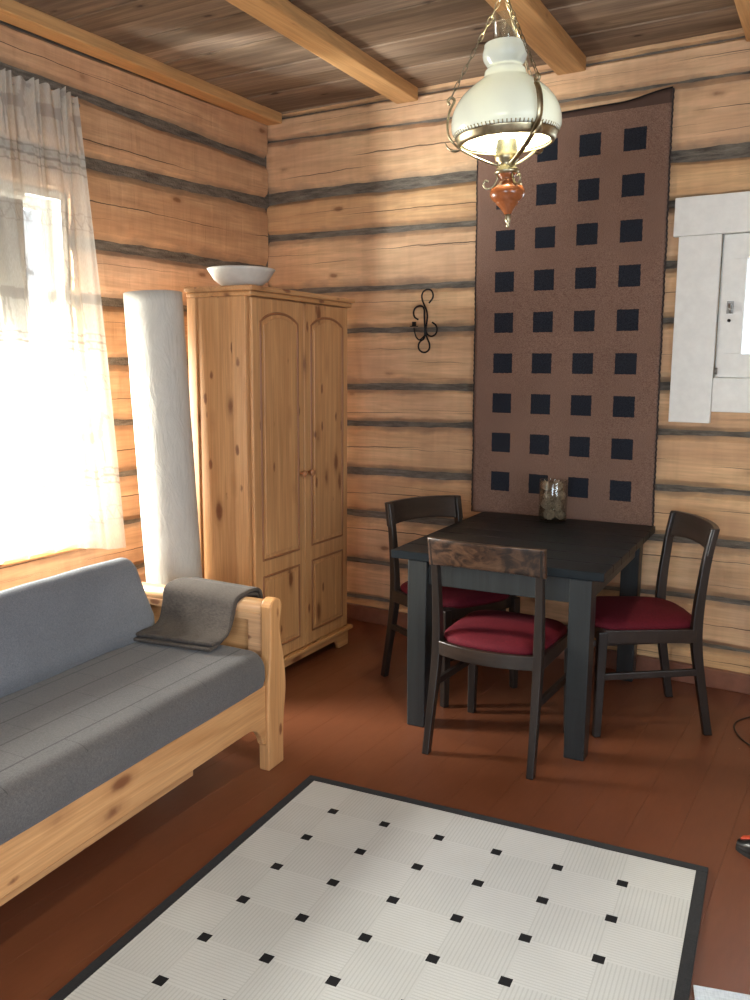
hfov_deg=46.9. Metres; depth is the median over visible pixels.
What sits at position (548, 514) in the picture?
cone
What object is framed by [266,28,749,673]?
wall
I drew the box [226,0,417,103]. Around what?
ceiling beam
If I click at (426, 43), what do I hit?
ceiling
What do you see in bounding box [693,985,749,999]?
rug
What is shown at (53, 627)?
cushion
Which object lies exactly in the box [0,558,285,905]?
sofa
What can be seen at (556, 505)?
cone
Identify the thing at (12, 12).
ceiling beam
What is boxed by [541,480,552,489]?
cone
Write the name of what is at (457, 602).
dining chair
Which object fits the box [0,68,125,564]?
curtain
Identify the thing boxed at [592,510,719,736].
dining chair
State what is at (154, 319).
floor lamp
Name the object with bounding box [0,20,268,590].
wall
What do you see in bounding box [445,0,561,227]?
pendant lamp
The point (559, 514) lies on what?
cone
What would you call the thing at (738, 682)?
baseboard
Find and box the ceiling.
[14,0,741,113]
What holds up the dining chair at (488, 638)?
on the floor
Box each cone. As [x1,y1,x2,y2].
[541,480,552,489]
[541,499,551,509]
[543,490,554,501]
[543,509,554,519]
[551,481,561,492]
[551,500,561,510]
[555,490,565,499]
[555,509,565,519]
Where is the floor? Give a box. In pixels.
[0,618,749,999]
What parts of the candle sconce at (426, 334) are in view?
stem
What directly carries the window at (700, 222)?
in the wall at (370, 204)
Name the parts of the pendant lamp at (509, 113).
arm, chain, lamp shade, bulb, burner, chain, chain, arm, arm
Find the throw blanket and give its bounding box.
[133,577,262,651]
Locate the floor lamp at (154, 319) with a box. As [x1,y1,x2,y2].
[123,290,202,584]
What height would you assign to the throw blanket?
0.195 m
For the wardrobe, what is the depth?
4.01 m
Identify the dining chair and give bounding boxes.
[381,495,519,707]
[422,536,567,779]
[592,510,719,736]
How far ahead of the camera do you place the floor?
3.13 m
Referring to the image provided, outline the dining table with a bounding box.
[391,511,654,760]
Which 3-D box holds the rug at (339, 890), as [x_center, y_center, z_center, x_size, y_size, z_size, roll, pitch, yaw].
[-0.074,1.214,1.935,1.378,0.008,2.170,4,10,25]
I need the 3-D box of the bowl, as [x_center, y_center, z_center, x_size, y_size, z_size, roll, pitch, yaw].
[-0.618,-1.019,4.005,0.314,0.096,0.314,5,10,30]
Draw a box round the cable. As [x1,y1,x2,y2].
[733,716,749,745]
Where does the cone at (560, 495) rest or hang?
in the glass jar
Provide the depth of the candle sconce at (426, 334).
4.69 m
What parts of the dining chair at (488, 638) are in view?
leg, leg, backrest, seat frame, seat, leg, leg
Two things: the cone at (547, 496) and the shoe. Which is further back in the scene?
the cone at (547, 496)
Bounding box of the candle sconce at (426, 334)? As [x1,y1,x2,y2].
[410,288,437,352]
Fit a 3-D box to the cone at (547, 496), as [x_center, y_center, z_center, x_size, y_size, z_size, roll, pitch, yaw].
[0.851,-0.019,4.228,0.056,0.056,0.056,-6,11,-37]
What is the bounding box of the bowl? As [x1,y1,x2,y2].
[207,265,274,285]
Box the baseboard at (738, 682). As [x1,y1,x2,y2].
[347,602,749,694]
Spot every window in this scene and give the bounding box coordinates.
[0,548,81,566]
[668,191,749,422]
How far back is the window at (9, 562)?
3.89 m
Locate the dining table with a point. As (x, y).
(583, 556)
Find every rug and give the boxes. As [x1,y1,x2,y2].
[48,775,707,999]
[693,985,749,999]
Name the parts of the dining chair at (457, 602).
leg, backrest, leg, seat frame, seat, leg, leg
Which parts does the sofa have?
rail, seat mattress, rail, arm rail, arm panel, post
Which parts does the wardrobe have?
cornice, door, moulding, raised panel, raised panel, moulding, knob, knob, door, moulding, raised panel, moulding, raised panel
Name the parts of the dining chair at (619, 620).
leg, seat, seat frame, leg, backrest, leg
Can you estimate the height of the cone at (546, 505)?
0.056 m
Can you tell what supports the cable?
on the floor
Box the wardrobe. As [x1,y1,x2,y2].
[184,284,354,666]
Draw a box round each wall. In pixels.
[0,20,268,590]
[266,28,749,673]
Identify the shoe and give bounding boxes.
[736,835,749,858]
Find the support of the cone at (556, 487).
in the glass jar
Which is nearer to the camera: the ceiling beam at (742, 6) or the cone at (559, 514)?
the ceiling beam at (742, 6)
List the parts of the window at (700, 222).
casing, casing, casing, frame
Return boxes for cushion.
[0,558,154,697]
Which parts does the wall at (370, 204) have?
hanging rod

